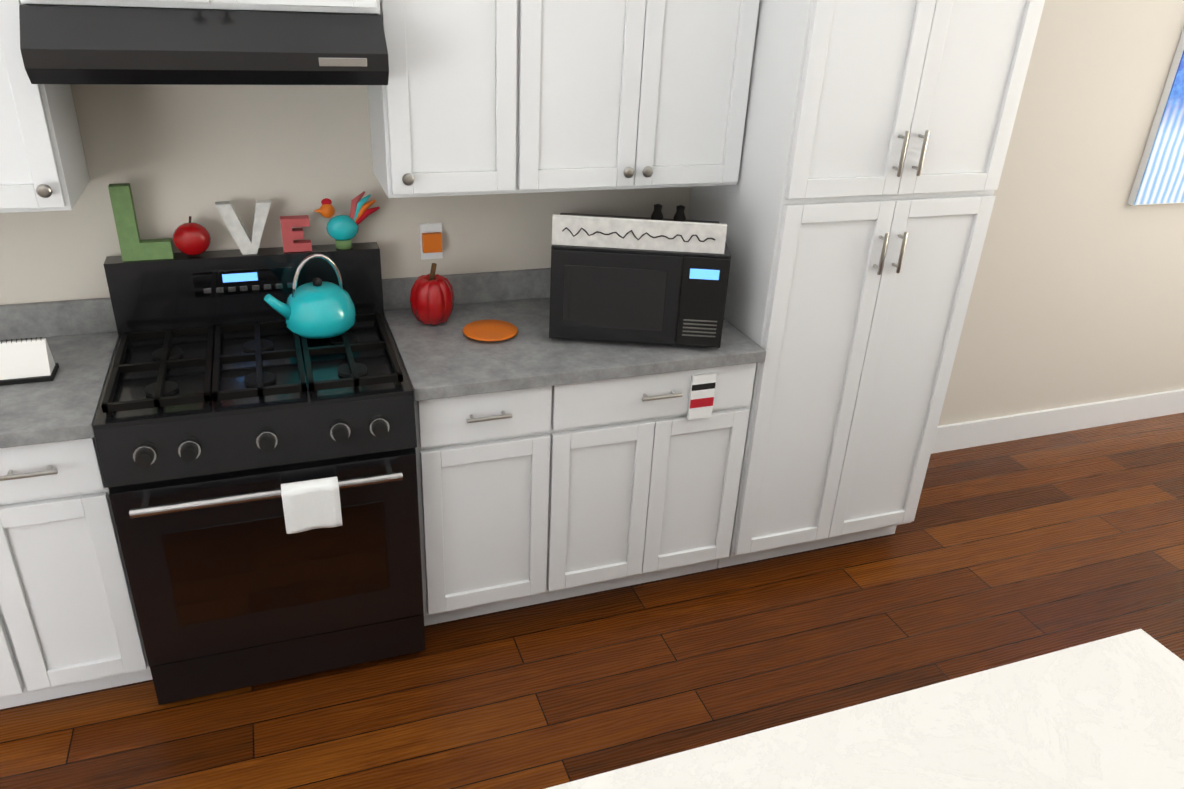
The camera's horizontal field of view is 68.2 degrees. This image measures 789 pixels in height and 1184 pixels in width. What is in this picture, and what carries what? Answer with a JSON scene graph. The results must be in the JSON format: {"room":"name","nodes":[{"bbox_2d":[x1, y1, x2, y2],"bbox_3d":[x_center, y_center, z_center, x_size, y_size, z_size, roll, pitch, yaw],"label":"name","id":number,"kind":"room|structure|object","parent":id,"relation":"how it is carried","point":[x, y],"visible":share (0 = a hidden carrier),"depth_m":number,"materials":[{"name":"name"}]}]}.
{"room":"kitchen","nodes":[
{"label":"kitchen","id":0,"kind":"room"},
{"bbox_2d":[0,412,1183,788],"bbox_3d":[0.333,1.610,1.310,11.220,0.100,4.900,-7,28,-19],"label":"floor","id":1,"kind":"structure","parent":0,"point":[990,556],"depth_m":2.79,"materials":[{"name":"brown wood"}]},
{"bbox_2d":[0,298,152,708],"bbox_3d":[-1.798,0.361,2.354,1.028,1.013,0.629,-7,28,-19],"label":"base cabinet","id":2,"kind":"object","parent":1,"relation":"on","point":[69,624],"visible":0.88,"depth_m":2.27,"materials":[{"name":"white wood"}]},
{"bbox_2d":[0,337,58,385],"bbox_3d":[-1.485,-0.095,2.265,0.150,0.107,0.090,-7,28,-19],"label":"desk calendar","id":3,"kind":"object","parent":2,"relation":"on","point":[31,360],"visible":1,"depth_m":2.25,"materials":[{"name":"white paper"}]},
{"bbox_2d":[92,242,424,704],"bbox_3d":[-0.938,0.225,2.578,0.756,1.139,0.700,-7,28,-19],"label":"range","id":4,"kind":"object","parent":1,"relation":"on","point":[230,402],"visible":0.92,"depth_m":2.38,"materials":[{"name":"black metal"}]},
{"bbox_2d":[108,183,311,260],"bbox_3d":[-1.080,-0.504,2.509,0.510,0.210,0.078,-7,28,-19],"label":"decorative piece","id":5,"kind":"object","parent":4,"relation":"on","point":[191,238],"visible":1,"depth_m":2.49,"materials":[{"name":"green paint"}]},
{"bbox_2d":[264,254,355,338],"bbox_3d":[-0.817,-0.296,2.528,0.249,0.226,0.200,-7,28,-19],"label":"kettle","id":6,"kind":"object","parent":4,"relation":"on","point":[317,308],"visible":1,"depth_m":2.49,"materials":[{"name":"teal metal"}]},
{"bbox_2d":[281,476,342,533],"bbox_3d":[-0.733,0.289,2.288,0.141,0.141,0.048,-7,28,-19],"label":"hanging towel","id":7,"kind":"object","parent":4,"relation":"hanging from","point":[311,504],"visible":1,"depth_m":2.27,"materials":[{"name":"white fabric"}]},
{"bbox_2d":[314,191,379,249],"bbox_3d":[-0.737,-0.527,2.639,0.194,0.169,0.056,-7,28,-19],"label":"rooster","id":8,"kind":"object","parent":4,"relation":"on","point":[342,230],"visible":1,"depth_m":2.63,"materials":[{"name":"teal ceramic"}]},
{"bbox_2d":[382,268,765,625],"bbox_3d":[-0.091,0.159,2.941,1.076,1.013,0.629,-7,28,-19],"label":"base cabinet","id":9,"kind":"object","parent":1,"relation":"on","point":[550,469],"visible":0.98,"depth_m":2.69,"materials":[{"name":"white wood"}]},
{"bbox_2d":[410,263,454,324],"bbox_3d":[-0.497,-0.315,2.720,0.140,0.191,0.140,-7,28,-19],"label":"pumpkin","id":10,"kind":"object","parent":9,"relation":"on","point":[432,297],"visible":1,"depth_m":2.68,"materials":[{"name":"red ceramic"}]},
{"bbox_2d":[463,319,517,340],"bbox_3d":[-0.313,-0.193,2.690,0.170,0.016,0.170,-7,28,-19],"label":"plate","id":11,"kind":"object","parent":9,"relation":"on","point":[490,330],"visible":0.96,"depth_m":2.70,"materials":[{"name":"orange ceramic"}]},
{"bbox_2d":[549,204,730,347],"bbox_3d":[0.144,-0.399,2.737,0.519,0.384,0.393,3,26,1],"label":"microwave","id":12,"kind":"object","parent":9,"relation":"on","point":[656,278],"visible":1,"depth_m":2.55,"materials":[{"name":"black metal"}]},
{"bbox_2d":[687,372,716,419],"bbox_3d":[0.338,0.005,2.692,0.080,0.150,0.010,-7,28,-19],"label":"hanging towel","id":13,"kind":"object","parent":9,"relation":"hanging from","point":[701,395],"visible":1,"depth_m":2.69,"materials":[{"name":"white fabric"}]},
{"bbox_2d":[545,629,1183,788],"bbox_3d":[-0.233,1.220,0.874,2.920,0.929,1.030,-7,28,-19],"label":"kitchen island","id":14,"kind":"object","parent":1,"relation":"on","point":[1106,713],"visible":1,"depth_m":1.32,"materials":[{"name":"white"}]},
{"bbox_2d":[689,0,1044,567],"bbox_3d":[0.819,-0.589,2.916,0.878,2.459,0.643,-7,28,-19],"label":"pantry cabinet","id":15,"kind":"object","parent":1,"relation":"on","point":[852,208],"visible":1,"depth_m":2.69,"materials":[{"name":"white wood"}]},
{"bbox_2d":[0,0,1183,425],"bbox_3d":[-0.427,-1.218,2.546,11.220,3.800,0.120,-7,28,-19],"label":"wall","id":16,"kind":"structure","parent":0,"point":[1076,296],"depth_m":3.26,"materials":[{"name":"beige paint"}]},
{"bbox_2d":[0,0,89,212],"bbox_3d":[-1.786,-0.891,1.858,1.048,0.993,0.388,-7,28,-19],"label":"upper cabinet","id":17,"kind":"object","parent":16,"relation":"attached to","point":[43,165],"visible":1,"depth_m":2.06,"materials":[{"name":"white wood"}]},
{"bbox_2d":[20,0,379,13],"bbox_3d":[-0.908,-1.235,1.988,0.856,0.640,0.468,-7,28,-19],"label":"upper cabinet","id":18,"kind":"object","parent":16,"relation":"attached to","point":[354,6],"visible":1,"depth_m":2.01,"materials":[{"name":"white wood"}]},
{"bbox_2d":[19,4,388,84],"bbox_3d":[-0.921,-0.870,2.152,0.756,0.157,0.501,-7,28,-19],"label":"range hood","id":19,"kind":"object","parent":18,"relation":"attached to","point":[83,44],"visible":0.96,"depth_m":1.95,"materials":[{"name":"black metal"}]},
{"bbox_2d":[419,223,442,259],"bbox_3d":[-0.513,-0.486,2.797,0.070,0.116,0.028,-7,28,-19],"label":"outlet","id":20,"kind":"object","parent":16,"relation":"attached to","point":[430,240],"visible":1,"depth_m":2.77,"materials":[{"name":"white plastic"}]},
{"bbox_2d":[368,0,758,197],"bbox_3d":[-0.070,-1.094,2.448,1.076,0.993,0.388,-7,28,-19],"label":"upper cabinet","id":21,"kind":"object","parent":16,"relation":"attached to","point":[478,97],"visible":1,"depth_m":2.42,"materials":[{"name":"white wood"}]},
{"bbox_2d":[931,389,1183,453],"bbox_3d":[2.875,0.054,4.458,3.820,0.135,0.016,-7,28,-19],"label":"baseboard","id":22,"kind":"structure","parent":16,"relation":"attached to","point":[962,435],"depth_m":4.20,"materials":[{"name":"white wood"}]},
{"bbox_2d":[1127,28,1183,205],"bbox_3d":[2.886,-1.253,3.776,1.158,0.828,0.033,-7,28,-19],"label":"framed picture","id":23,"kind":"object","parent":16,"relation":"attached to","point":[1159,178],"visible":1,"depth_m":3.69,"materials":[{"name":"white paper"}]}
]}

